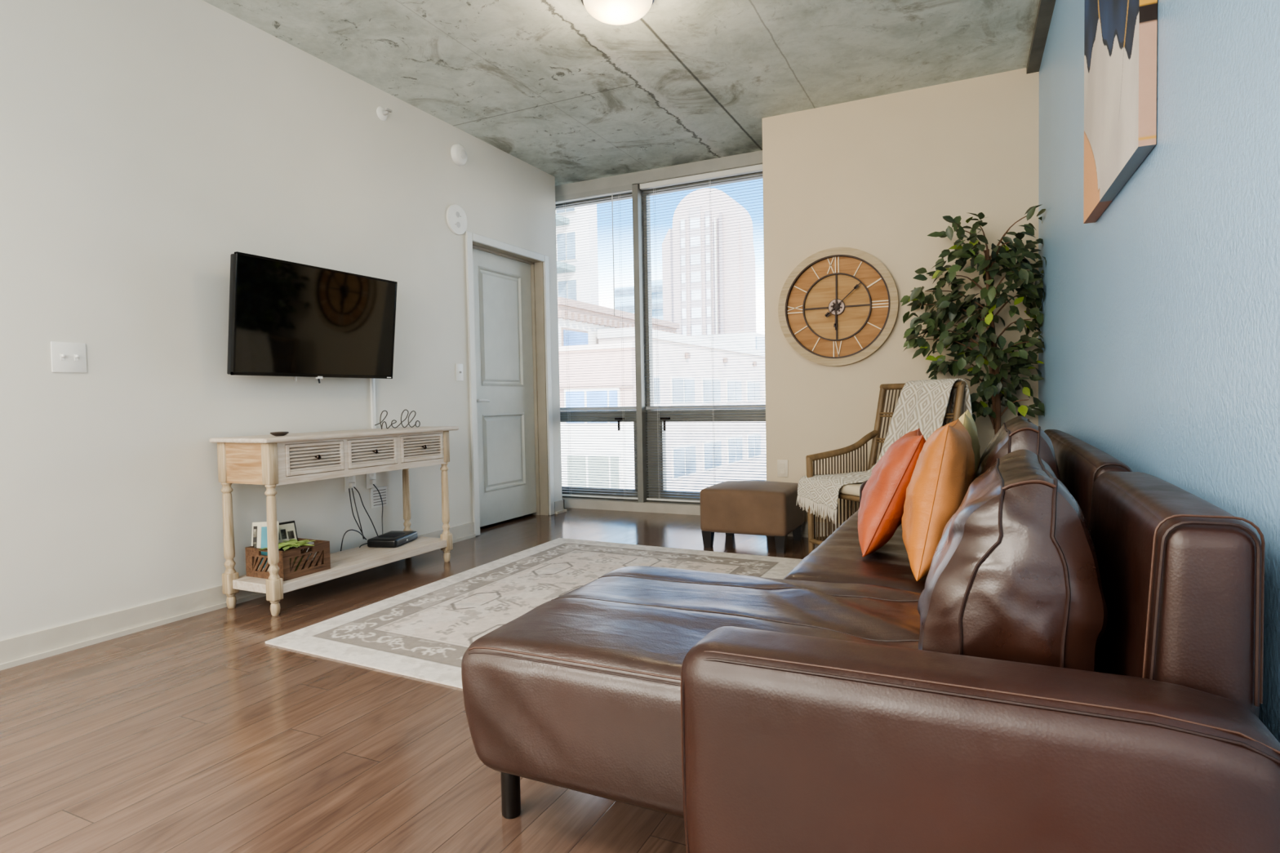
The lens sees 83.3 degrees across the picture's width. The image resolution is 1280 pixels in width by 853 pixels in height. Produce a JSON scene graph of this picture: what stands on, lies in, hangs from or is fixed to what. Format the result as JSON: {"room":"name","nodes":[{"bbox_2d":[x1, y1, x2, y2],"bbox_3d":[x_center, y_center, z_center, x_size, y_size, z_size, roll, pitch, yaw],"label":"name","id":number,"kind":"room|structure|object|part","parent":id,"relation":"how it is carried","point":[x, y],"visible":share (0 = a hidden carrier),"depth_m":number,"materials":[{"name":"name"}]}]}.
{"room":"living room","nodes":[
{"label":"living room","id":0,"kind":"room"},
{"bbox_2d":[0,0,562,640],"bbox_3d":[-2.365,-0.516,2.720,0.250,2.757,7.290,0,2,26],"label":"wall","id":1,"kind":"structure","parent":0,"point":[145,145],"depth_m":3.15,"materials":[{"name":"white paint"}]},
{"bbox_2d":[50,341,86,373],"bbox_3d":[-2.192,-0.265,2.767,0.019,0.116,0.117,0,2,26],"label":"light switch","id":2,"kind":"object","parent":1,"relation":"attached to","point":[70,357],"visible":1,"depth_m":2.77,"materials":[{"name":"white plastic"}]},
{"bbox_2d":[0,499,566,671],"bbox_3d":[-2.300,0.811,2.761,0.230,0.100,7.310,0,2,26],"label":"baseboard","id":3,"kind":"structure","parent":1,"relation":"attached to","point":[17,651],"depth_m":2.92,"materials":[{"name":"paint"}]},
{"bbox_2d":[226,251,397,383],"bbox_3d":[-1.660,-0.511,3.695,0.172,0.580,0.973,0,2,26],"label":"television","id":4,"kind":"object","parent":1,"relation":"attached to","point":[286,318],"visible":1,"depth_m":3.58,"materials":[{"name":"black plastic"}]},
{"bbox_2d":[344,475,355,492],"bbox_3d":[-1.598,0.301,3.988,0.030,0.116,0.072,0,2,26],"label":"wall outlet","id":5,"kind":"object","parent":1,"relation":"attached to","point":[349,481],"visible":0.75,"depth_m":3.98,"materials":[{"name":"white plastic"}]},
{"bbox_2d":[365,472,376,488],"bbox_3d":[-1.533,0.295,4.123,0.030,0.116,0.072,0,2,26],"label":"wall outlet","id":6,"kind":"object","parent":1,"relation":"attached to","point":[371,478],"visible":0.7,"depth_m":4.11,"materials":[{"name":"white plastic"}]},
{"bbox_2d":[369,378,376,428],"bbox_3d":[-1.535,-0.106,4.139,0.014,0.600,0.026,0,2,26],"label":"cable cover","id":7,"kind":"object","parent":1,"relation":"attached to","point":[371,380],"visible":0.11,"depth_m":4.13,"materials":[{"name":"white plastic"}]},
{"bbox_2d":[370,485,387,508],"bbox_3d":[-1.516,0.410,4.184,0.009,0.115,0.125,0,2,26],"label":"air vent","id":8,"kind":"object","parent":1,"relation":"in","point":[375,500],"visible":0.95,"depth_m":4.17,"materials":[{"name":"white plastic"}]},
{"bbox_2d":[376,106,392,120],"bbox_3d":[-1.482,-1.829,4.195,0.062,0.080,0.080,0,2,26],"label":"sprinkler","id":9,"kind":"object","parent":1,"relation":"attached to","point":[382,113],"visible":1,"depth_m":4.19,"materials":[{"name":"white plastic"}]},
{"bbox_2d":[446,204,467,235],"bbox_3d":[-1.218,-1.379,4.797,0.014,0.200,0.200,0,2,26],"label":"round cover plate","id":10,"kind":"object","parent":1,"relation":"attached to","point":[456,219],"visible":1,"depth_m":4.78,"materials":[{"name":"white plastic"}]},
{"bbox_2d":[450,143,467,165],"bbox_3d":[-1.198,-1.815,4.800,0.050,0.136,0.136,0,2,26],"label":"smoke detector","id":11,"kind":"object","parent":1,"relation":"attached to","point":[459,153],"visible":1,"depth_m":4.77,"materials":[{"name":"white plastic"}]},
{"bbox_2d":[455,363,463,381],"bbox_3d":[-1.205,-0.362,4.820,0.018,0.116,0.072,0,2,26],"label":"light switch","id":12,"kind":"object","parent":1,"relation":"attached to","point":[459,367],"visible":1,"depth_m":4.82,"materials":[{"name":"white plastic"}]},
{"bbox_2d":[465,231,554,536],"bbox_3d":[-1.016,-0.305,5.404,0.186,2.085,1.015,0,2,26],"label":"door","id":13,"kind":"structure","parent":1,"relation":"in","point":[508,286],"depth_m":5.50,"materials":[{"name":"paint"}]},
{"bbox_3d":[-1.141,-0.186,5.145,0.066,0.052,0.142,0,2,26],"label":"handle","id":14,"kind":"part","parent":13,"relation":"part of","materials":[{"name":"silver metal"}]},
{"bbox_3d":[-1.044,-0.736,5.431,0.017,0.865,0.525,0,2,26],"label":"moulding","id":15,"kind":"part","parent":13,"relation":"part of","materials":[{"name":"paint"}]},
{"bbox_3d":[-1.026,0.187,5.465,0.017,0.573,0.525,0,2,26],"label":"moulding","id":16,"kind":"part","parent":13,"relation":"part of","materials":[{"name":"paint"}]},
{"bbox_3d":[-1.067,-0.288,5.427,0.045,2.008,0.890,0,2,26],"label":"panel","id":17,"kind":"part","parent":13,"relation":"part of","materials":[{"name":"paint"}]},
{"bbox_2d":[0,507,818,852],"bbox_3d":[-0.607,0.910,2.195,5.400,0.120,8.150,0,2,26],"label":"floor","id":18,"kind":"structure","parent":0,"point":[197,734],"depth_m":1.95,"materials":[{"name":"brown wood"}]},
{"bbox_2d":[208,426,458,616],"bbox_3d":[-1.495,0.417,3.747,0.386,0.783,1.260,0,2,26],"label":"console table","id":19,"kind":"object","parent":18,"relation":"on","point":[270,460],"visible":0.99,"depth_m":3.38,"materials":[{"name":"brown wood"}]},
{"bbox_3d":[-1.882,0.452,3.288,0.052,0.762,0.052,0,2,26],"label":"leg","id":20,"kind":"part","parent":19,"relation":"part of","materials":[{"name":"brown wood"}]},
{"bbox_3d":[-1.615,0.452,3.160,0.052,0.762,0.052,0,2,26],"label":"leg","id":21,"kind":"part","parent":19,"relation":"part of","materials":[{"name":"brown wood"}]},
{"bbox_2d":[270,431,288,435],"bbox_3d":[-1.670,0.034,3.332,0.060,0.020,0.092,0,2,26],"label":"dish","id":22,"kind":"object","parent":19,"relation":"on","point":[274,433],"visible":0.98,"depth_m":3.31,"materials":[{"name":"grey ceramic"}]},
{"bbox_2d":[244,537,330,581],"bbox_3d":[-1.664,0.624,3.407,0.255,0.134,0.256,0,2,26],"label":"wooden crate","id":23,"kind":"object","parent":19,"relation":"on","point":[321,562],"visible":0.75,"depth_m":3.33,"materials":[{"name":"brown wood"}]},
{"bbox_3d":[-1.774,0.624,3.460,0.011,0.134,0.256,0,2,26],"label":"panel","id":24,"kind":"part","parent":23,"relation":"part of","materials":[{"name":"brown wood"}]},
{"bbox_3d":[-1.717,0.629,3.297,0.233,0.134,0.011,0,2,26],"label":"panel","id":25,"kind":"part","parent":23,"relation":"part of","materials":[{"name":"brown wood"}]},
{"bbox_2d":[251,520,279,571],"bbox_3d":[-1.767,0.567,3.389,0.115,0.230,0.067,-2,2,-13],"label":"book","id":26,"kind":"object","parent":23,"relation":"in","point":[259,535],"visible":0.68,"depth_m":3.39,"materials":[{"name":"beige paper"}]},
{"bbox_2d":[253,526,257,559],"bbox_3d":[-1.807,0.567,3.374,0.043,0.192,0.048,0,2,26],"label":"print","id":27,"kind":"object","parent":26,"relation":"attached to","point":[255,528],"depth_m":3.38},
{"bbox_2d":[257,524,261,569],"bbox_3d":[-1.790,0.566,3.378,0.014,0.201,0.051,-2,2,-13],"label":"print","id":28,"kind":"object","parent":26,"relation":"attached to","point":[259,526],"depth_m":3.39,"materials":[{"name":"beige paper"}]},
{"bbox_2d":[260,526,267,568],"bbox_3d":[-1.766,0.568,3.382,0.030,0.188,0.048,-2,2,-13],"label":"print","id":29,"kind":"object","parent":26,"relation":"attached to","point":[264,544],"depth_m":3.39},
{"bbox_2d":[258,538,315,571],"bbox_3d":[-1.638,0.616,3.360,0.285,0.134,0.268,0,2,26],"label":"artificial plant","id":30,"kind":"object","parent":23,"relation":"on","point":[292,543],"visible":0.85,"depth_m":3.38,"materials":[{"name":"green plastic"}]},
{"bbox_3d":[-1.632,0.646,3.398,0.072,0.072,0.072,0,2,26],"label":"stem","id":31,"kind":"part","parent":30,"relation":"part of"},
{"bbox_2d":[278,520,299,551],"bbox_3d":[-1.721,0.572,3.494,0.064,0.210,0.125,0,3,34],"label":"book","id":32,"kind":"object","parent":23,"relation":"in","point":[287,530],"visible":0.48,"depth_m":3.51,"materials":[{"name":"beige paper"}]},
{"bbox_2d":[280,528,287,539],"bbox_3d":[-1.729,0.523,3.491,0.013,0.046,0.025,0,3,34],"label":"print","id":33,"kind":"object","parent":32,"relation":"attached to","point":[283,531],"depth_m":3.49},
{"bbox_2d":[278,523,297,542],"bbox_3d":[-1.728,0.519,3.496,0.039,0.084,0.112,0,2,26],"label":"print","id":34,"kind":"object","parent":32,"relation":"attached to","point":[287,531],"depth_m":3.51,"materials":[{"name":"beige paper"}]},
{"bbox_2d":[287,531,294,538],"bbox_3d":[-1.708,0.530,3.519,0.011,0.038,0.030,0,3,34],"label":"print","id":35,"kind":"object","parent":32,"relation":"attached to","point":[291,535],"depth_m":3.52},
{"bbox_3d":[-1.554,0.624,3.354,0.011,0.134,0.256,0,2,26],"label":"panel","id":36,"kind":"part","parent":23,"relation":"part of","materials":[{"name":"brown wood"}]},
{"bbox_3d":[-1.611,0.619,3.517,0.233,0.134,0.011,0,2,26],"label":"panel","id":37,"kind":"part","parent":23,"relation":"part of","materials":[{"name":"brown wood"}]},
{"bbox_3d":[-1.546,0.146,3.362,0.097,0.140,0.318,0,2,26],"label":"drawer","id":38,"kind":"part","parent":19,"relation":"part of","materials":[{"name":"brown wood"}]},
{"bbox_3d":[-1.495,0.142,3.338,0.030,0.023,0.023,0,2,26],"label":"knob","id":39,"kind":"part","parent":19,"relation":"part of","materials":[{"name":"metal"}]},
{"bbox_2d":[232,536,446,593],"bbox_3d":[-1.500,0.697,3.740,0.342,0.041,1.140,0,2,26],"label":"shelf","id":40,"kind":"object","parent":19,"relation":"attached to","point":[354,560],"depth_m":3.62,"materials":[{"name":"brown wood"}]},
{"bbox_3d":[-1.395,0.131,3.676,0.097,0.140,0.321,0,2,26],"label":"drawer","id":41,"kind":"part","parent":19,"relation":"part of","materials":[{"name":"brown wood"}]},
{"bbox_2d":[340,484,417,551],"bbox_3d":[-1.459,0.497,4.022,0.276,0.332,0.388,-1,2,9],"label":"router","id":42,"kind":"object","parent":19,"relation":"on","point":[393,539],"visible":1,"depth_m":3.98,"materials":[{"name":"black plastic"}]},
{"bbox_2d":[377,532,404,537],"bbox_3d":[-1.406,0.614,4.073,0.100,0.004,0.120,-1,2,9],"label":"grille","id":43,"kind":"object","parent":42,"relation":"attached to","point":[388,534],"depth_m":4.07,"materials":[{"name":"black plastic"}]},
{"bbox_3d":[-1.314,0.637,4.064,0.004,0.030,0.240,-1,2,9],"label":"panel","id":44,"kind":"part","parent":42,"relation":"part of","materials":[{"name":"black plastic"}]},
{"bbox_2d":[374,409,420,429],"bbox_3d":[-1.369,-0.042,4.072,0.005,0.108,0.347,0,2,26],"label":"word sign","id":45,"kind":"object","parent":19,"relation":"on","point":[380,422],"visible":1,"depth_m":4.09,"materials":[{"name":"metal"}]},
{"bbox_3d":[-1.395,0.405,4.298,0.052,0.762,0.052,0,2,26],"label":"leg","id":46,"kind":"part","parent":19,"relation":"part of","materials":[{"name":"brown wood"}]},
{"bbox_3d":[-1.242,0.116,3.994,0.097,0.140,0.325,0,2,26],"label":"drawer","id":47,"kind":"part","parent":19,"relation":"part of","materials":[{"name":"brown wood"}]},
{"bbox_3d":[-1.129,0.405,4.170,0.052,0.762,0.052,0,2,26],"label":"leg","id":48,"kind":"part","parent":19,"relation":"part of","materials":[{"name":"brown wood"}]},
{"bbox_2d":[265,537,802,688],"bbox_3d":[-0.296,0.795,3.419,1.691,0.008,2.284,0,2,26],"label":"area rug","id":49,"kind":"object","parent":18,"relation":"on","point":[425,632],"visible":0.52,"depth_m":3.28,"materials":[{"name":"beige fabric"}]},
{"bbox_2d":[631,183,648,502],"bbox_3d":[0.019,-0.632,5.943,0.050,2.660,0.170,0,2,26],"label":"window frame","id":50,"kind":"structure","parent":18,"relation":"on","point":[637,231],"depth_m":5.88,"materials":[{"name":"metal"}]},
{"bbox_2d":[699,480,804,553],"bbox_3d":[0.716,0.543,4.538,0.543,0.390,0.503,0,2,26],"label":"ottoman","id":51,"kind":"object","parent":18,"relation":"on","point":[758,508],"visible":0.94,"depth_m":4.33,"materials":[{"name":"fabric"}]},
{"bbox_3d":[0.423,0.694,4.455,0.064,0.105,0.064,0,2,26],"label":"leg","id":52,"kind":"part","parent":51,"relation":"part of","materials":[{"name":"black wood"}]},
{"bbox_3d":[0.835,0.694,4.257,0.064,0.105,0.064,0,2,26],"label":"leg","id":53,"kind":"part","parent":51,"relation":"part of","materials":[{"name":"black wood"}]},
{"bbox_3d":[1.015,0.677,4.632,0.064,0.105,0.064,0,2,26],"label":"leg","id":54,"kind":"part","parent":51,"relation":"part of","materials":[{"name":"black wood"}]},
{"bbox_2d":[461,429,1279,852],"bbox_3d":[0.642,0.443,2.139,1.336,0.772,2.474,0,2,26],"label":"sectional sofa","id":55,"kind":"object","parent":18,"relation":"on","point":[803,711],"visible":0.85,"depth_m":0.98,"materials":[{"name":"leather"}]},
{"bbox_3d":[-0.289,0.780,1.605,0.042,0.172,0.042,0,2,26],"label":"leg","id":56,"kind":"part","parent":55,"relation":"part of","materials":[{"name":"black wood"}]},
{"bbox_3d":[0.983,0.503,2.433,0.700,0.287,1.380,0,2,26],"label":"seat","id":57,"kind":"part","parent":55,"relation":"part of","materials":[{"name":"leather"}]},
{"bbox_3d":[1.352,0.485,3.099,0.777,0.490,0.130,0,2,26],"label":"armrest","id":58,"kind":"part","parent":55,"relation":"part of","materials":[{"name":"leather"}]},
{"bbox_2d":[857,428,925,556],"bbox_3d":[0.781,0.189,2.219,0.213,0.349,0.426,0,2,20],"label":"throw pillow","id":59,"kind":"object","parent":55,"relation":"on","point":[881,509],"visible":0.87,"depth_m":2.05,"materials":[{"name":"orange leather"}]},
{"bbox_2d":[901,418,975,581],"bbox_3d":[0.803,0.180,1.937,0.181,0.387,0.424,0,2,26],"label":"throw pillow","id":60,"kind":"object","parent":55,"relation":"on","point":[944,472],"visible":0.84,"depth_m":1.77,"materials":[{"name":"orange leather"}]},
{"bbox_2d":[958,409,980,480],"bbox_3d":[1.031,0.152,2.321,0.123,0.404,0.423,0,2,26],"label":"throw pillow","id":61,"kind":"object","parent":55,"relation":"on","point":[966,419],"visible":0.27,"depth_m":2.19,"materials":[{"name":"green fabric"}]},
{"bbox_3d":[0.416,0.573,0.981,0.738,0.506,0.177,0,2,26],"label":"armrest","id":62,"kind":"part","parent":55,"relation":"part of","materials":[{"name":"leather"}]},
{"bbox_2d":[917,449,1107,671],"bbox_3d":[0.687,0.229,1.369,0.285,0.341,0.627,0,2,26],"label":"cushion","id":63,"kind":"object","parent":55,"relation":"on","point":[1014,575],"visible":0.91,"depth_m":1.10,"materials":[{"name":"leather"}]},
{"bbox_2d":[975,415,1062,482],"bbox_3d":[1.044,0.173,2.040,0.241,0.390,0.749,0,2,26],"label":"cushion","id":64,"kind":"object","parent":55,"relation":"on","point":[1019,433],"visible":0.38,"depth_m":1.75,"materials":[{"name":"leather"}]},
{"bbox_3d":[1.351,0.375,2.269,0.107,0.672,1.614,0,2,26],"label":"backrest","id":65,"kind":"part","parent":55,"relation":"part of","materials":[{"name":"leather"}]},
{"bbox_3d":[0.868,0.430,1.231,0.137,0.657,0.668,0,2,26],"label":"backrest","id":66,"kind":"part","parent":55,"relation":"part of","materials":[{"name":"leather"}]},
{"bbox_2d":[805,381,966,554],"bbox_3d":[1.325,0.257,3.929,0.575,0.987,0.618,-2,2,-23],"label":"rattan armchair","id":67,"kind":"object","parent":18,"relation":"on","point":[853,489],"visible":0.36,"depth_m":4.12,"materials":[{"name":"wood"}]},
{"bbox_3d":[0.971,0.462,4.099,0.045,0.576,0.037,-2,2,-19],"label":"leg","id":68,"kind":"part","parent":67,"relation":"part of","materials":[{"name":"wood"}]},
{"bbox_3d":[1.284,0.650,3.923,0.453,0.027,0.608,-2,2,-23],"label":"rail","id":69,"kind":"part","parent":67,"relation":"part of","materials":[{"name":"wicker"}]},
{"bbox_3d":[1.270,0.508,3.913,0.406,0.285,0.588,-2,2,-23],"label":"skirt panel","id":70,"kind":"part","parent":67,"relation":"part of","materials":[{"name":"wicker"}]},
{"bbox_3d":[1.167,0.213,4.176,0.435,0.259,0.012,-2,2,-23],"label":"arm panel","id":71,"kind":"part","parent":67,"relation":"part of","materials":[{"name":"wood"}]},
{"bbox_3d":[1.181,0.109,4.178,0.503,0.168,0.038,-2,2,-23],"label":"arm","id":72,"kind":"part","parent":67,"relation":"part of","materials":[{"name":"wood"}]},
{"bbox_3d":[1.279,0.366,3.913,0.453,0.027,0.608,-2,2,-23],"label":"seat rail","id":73,"kind":"part","parent":67,"relation":"part of","materials":[{"name":"wicker"}]},
{"bbox_2d":[839,482,862,496],"bbox_3d":[1.267,0.326,3.906,0.430,0.055,0.510,-2,2,-23],"label":"seat cushion","id":74,"kind":"object","parent":67,"relation":"on","point":[853,489],"depth_m":3.77,"materials":[{"name":"fabric"}]},
{"bbox_3d":[1.406,0.249,4.279,0.150,0.973,0.037,-2,2,-23],"label":"post","id":75,"kind":"part","parent":67,"relation":"part of","materials":[{"name":"wood"}]},
{"bbox_3d":[1.506,0.088,4.001,0.012,0.028,0.580,-2,2,-23],"label":"rail","id":76,"kind":"part","parent":67,"relation":"part of","materials":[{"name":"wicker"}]},
{"bbox_2d":[796,378,972,524],"bbox_3d":[1.331,0.127,3.970,0.892,0.763,0.402,-1,2,2],"label":"throw blanket","id":77,"kind":"object","parent":67,"relation":"on","point":[923,405],"visible":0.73,"depth_m":3.92,"materials":[{"name":"white fabric"}]},
{"bbox_3d":[1.516,0.063,4.005,0.120,0.562,0.533,-2,2,-23],"label":"panel","id":78,"kind":"part","parent":67,"relation":"part of","materials":[{"name":"wicker"}]},
{"bbox_3d":[1.531,-0.063,4.008,0.012,0.028,0.580,-2,2,-23],"label":"rail","id":79,"kind":"part","parent":67,"relation":"part of","materials":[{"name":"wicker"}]},
{"bbox_3d":[1.564,-0.227,4.016,0.036,0.036,0.604,-2,2,-23],"label":"rail","id":80,"kind":"part","parent":67,"relation":"part of","materials":[{"name":"wood"}]},
{"bbox_3d":[1.633,0.265,3.745,0.150,0.973,0.037,-2,2,-23],"label":"post","id":81,"kind":"part","parent":67,"relation":"part of","materials":[{"name":"wood"}]},
{"bbox_2d":[900,204,1046,434],"bbox_3d":[1.825,-0.227,3.992,0.727,1.928,0.600,0,2,26],"label":"ficus tree","id":82,"kind":"object","parent":18,"relation":"on","point":[990,388],"visible":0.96,"depth_m":3.93,"materials":[{"name":"green plant"}]},
{"bbox_2d":[202,0,1039,186],"bbox_3d":[-0.662,-2.004,2.086,5.400,0.200,8.150,0,2,26],"label":"ceiling","id":83,"kind":"structure","parent":0,"point":[569,94],"depth_m":3.89,"materials":[{"name":"concrete"}]},
{"bbox_2d":[581,0,654,25],"bbox_3d":[-0.100,-1.903,3.253,0.336,0.109,0.336,0,2,26],"label":"ceiling light","id":84,"kind":"object","parent":83,"relation":"attached to","point":[615,12],"visible":1,"depth_m":3.22,"materials":[{"name":"glass"}]},
{"bbox_2d":[762,67,1039,523],"bbox_3d":[2.169,-0.673,4.656,2.530,2.757,0.920,0,2,26],"label":"wall","id":85,"kind":"structure","parent":0,"point":[876,176],"depth_m":4.43,"materials":[{"name":"beige paint"}]},
{"bbox_2d":[562,496,700,515],"bbox_3d":[0.001,0.656,6.087,2.620,0.076,0.335,0,2,26],"label":"trim","id":86,"kind":"structure","parent":85,"relation":"attached to","point":[676,508],"depth_m":5.94,"materials":[{"name":"paint"}]},
{"bbox_2d":[555,150,762,196],"bbox_3d":[-0.059,-2.014,5.967,2.620,0.092,0.260,0,2,26],"label":"trim","id":87,"kind":"structure","parent":85,"relation":"attached to","point":[752,158],"depth_m":5.70,"materials":[{"name":"paint"}]},
{"bbox_2d":[643,171,765,503],"bbox_3d":[0.598,-0.682,5.698,1.205,2.605,0.105,0,2,26],"label":"window","id":88,"kind":"structure","parent":85,"relation":"in","point":[647,310],"depth_m":5.91,"materials":[{"name":"metal"}]},
{"bbox_2d":[639,164,766,502],"bbox_3d":[0.565,-0.679,5.631,1.190,2.572,0.050,0,2,26],"label":"blind","id":89,"kind":"object","parent":88,"relation":"attached to","point":[756,168],"visible":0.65,"depth_m":5.67,"materials":[{"name":"white plastic"}]},
{"bbox_3d":[0.138,-0.666,5.841,0.002,2.530,0.031,0,2,26],"label":"ladder cord","id":90,"kind":"part","parent":89,"relation":"part of","materials":[{"name":"white fabric"}]},
{"bbox_3d":[0.590,0.598,5.681,1.182,0.016,0.025,0,2,26],"label":"rail","id":91,"kind":"part","parent":89,"relation":"part of","materials":[{"name":"white plastic"}]},
{"bbox_3d":[0.567,-0.666,5.634,0.002,2.530,0.031,0,2,26],"label":"ladder cord","id":92,"kind":"part","parent":89,"relation":"part of","materials":[{"name":"white fabric"}]},
{"bbox_2d":[777,459,788,477],"bbox_3d":[0.947,0.279,4.774,0.072,0.116,0.008,0,2,26],"label":"wall outlet","id":93,"kind":"object","parent":85,"relation":"attached to","point":[782,464],"visible":1,"depth_m":4.77,"materials":[{"name":"beige plastic"}]},
{"bbox_2d":[780,463,785,467],"bbox_3d":[0.945,0.258,4.771,0.032,0.028,0.002,0,2,26],"label":"socket","id":94,"kind":"object","parent":93,"relation":"attached to","point":[782,465],"depth_m":4.77,"materials":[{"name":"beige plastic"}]},
{"bbox_2d":[780,469,785,473],"bbox_3d":[0.946,0.300,4.772,0.032,0.028,0.002,0,2,26],"label":"socket","id":95,"kind":"object","parent":93,"relation":"attached to","point":[782,471],"depth_m":4.77,"materials":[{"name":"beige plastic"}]},
{"bbox_2d":[787,521,842,537],"bbox_3d":[1.569,0.674,4.482,1.598,0.100,0.026,0,2,26],"label":"baseboard","id":96,"kind":"structure","parent":85,"relation":"attached to","point":[805,532],"depth_m":4.70,"materials":[{"name":"paint"}]},
{"bbox_2d":[777,247,898,365],"bbox_3d":[1.245,-0.757,4.559,0.744,0.744,0.050,0,2,26],"label":"wall clock","id":97,"kind":"object","parent":85,"relation":"attached to","point":[838,306],"visible":1,"depth_m":4.55,"materials":[{"name":"wood"}]},
{"bbox_2d":[1038,0,1279,742],"bbox_3d":[1.194,-0.511,0.790,0.932,2.757,6.900,0,2,26],"label":"wall","id":98,"kind":"structure","parent":0,"point":[1160,328],"depth_m":1.38,"materials":[{"name":"blue paint"}]},
{"bbox_2d":[1026,0,1055,74],"bbox_3d":[0.810,-1.870,0.912,0.072,0.035,6.904,0,2,24],"label":"trim","id":99,"kind":"structure","parent":98,"relation":"attached to","point":[1046,7],"depth_m":3.63,"materials":[{"name":"concrete"}]},
{"bbox_2d":[1083,0,1157,223],"bbox_3d":[1.286,-1.085,1.952,0.033,0.885,0.801,0,2,24],"label":"canvas painting","id":100,"kind":"object","parent":98,"relation":"attached to","point":[1120,36],"visible":1,"depth_m":1.85,"materials":[{"name":"fabric"}]},
{"bbox_3d":[-1.372,-0.677,6.544,0.250,2.757,0.850,0,2,26],"label":"wall","id":101,"kind":"structure","parent":0,"visible":0},
{"bbox_2d":[555,184,637,500],"bbox_3d":[-0.619,-0.679,6.248,1.365,2.605,0.170,0,2,26],"label":"window","id":102,"kind":"structure","parent":101,"relation":"in","point":[564,417],"depth_m":6.11,"materials":[{"name":"metal"}]},
{"bbox_2d":[555,190,637,499],"bbox_3d":[-0.627,-0.678,6.205,1.328,2.572,0.050,0,2,26],"label":"blind","id":103,"kind":"object","parent":102,"relation":"attached to","point":[628,191],"visible":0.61,"depth_m":6.08,"materials":[{"name":"white plastic"}]},
{"bbox_3d":[-0.625,-0.665,6.208,0.002,2.530,0.031,0,2,26],"label":"ladder cord","id":104,"kind":"part","parent":103,"relation":"part of","materials":[{"name":"white fabric"}]},
{"bbox_3d":[-0.602,0.599,6.255,1.320,0.016,0.025,0,2,26],"label":"rail","id":105,"kind":"part","parent":103,"relation":"part of","materials":[{"name":"white plastic"}]},
{"bbox_3d":[-0.147,-0.666,5.978,0.002,2.530,0.031,0,2,26],"label":"ladder cord","id":106,"kind":"part","parent":103,"relation":"part of","materials":[{"name":"white fabric"}]},
{"label":"outside","id":107,"kind":"structure","parent":0,"visible":0},
{"bbox_3d":[35.100,14.226,165.100,200.000,0.200,313.500,0,2,26],"label":"ground","id":108,"kind":"structure","parent":107,"visible":0},
{"bbox_2d":[555,204,599,305],"bbox_3d":[-10.270,-7.910,54.064,14.600,54.000,3.300,0,2,26],"label":"building","id":109,"kind":"structure","parent":108,"relation":"on","point":[571,284],"depth_m":51.58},
{"bbox_2d":[558,342,653,488],"bbox_3d":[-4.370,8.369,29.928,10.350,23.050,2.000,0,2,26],"label":"building","id":110,"kind":"structure","parent":108,"relation":"on","point":[563,380],"depth_m":27.31,"materials":[{"name":"white concrete"}]},
{"bbox_2d":[557,297,679,346],"bbox_3d":[-6.703,6.963,39.261,14.250,25.250,12.900,0,2,26],"label":"building","id":111,"kind":"structure","parent":108,"relation":"on","point":[567,336],"depth_m":32.26,"materials":[{"name":"white concrete"}]},
{"bbox_2d":[614,280,662,319],"bbox_3d":[2.962,-10.187,175.609,15.000,49.000,10.400,0,2,26],"label":"office building","id":112,"kind":"structure","parent":108,"relation":"on","point":[628,304],"depth_m":171.19,"materials":[{"name":"white concrete"}]},
{"bbox_2d":[597,327,766,492],"bbox_3d":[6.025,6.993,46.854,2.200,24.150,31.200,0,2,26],"label":"building","id":113,"kind":"structure","parent":108,"relation":"on","point":[603,332],"depth_m":39.70,"materials":[{"name":"white concrete"}]},
{"bbox_2d":[691,332,764,351],"bbox_3d":[7.822,-6.211,56.486,5.100,1.450,9.000,0,2,26],"label":"penthouse","id":114,"kind":"object","parent":113,"relation":"on","point":[745,335],"visible":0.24,"depth_m":52.06,"materials":[{"name":"white concrete"}]},
{"bbox_2d":[662,187,755,336],"bbox_3d":[10.568,-9.167,109.568,12.800,51.600,8.800,0,2,26],"label":"skyscraper","id":115,"kind":"structure","parent":108,"relation":"on","point":[665,286],"depth_m":105.42,"materials":[{"name":"concrete"}]}
]}

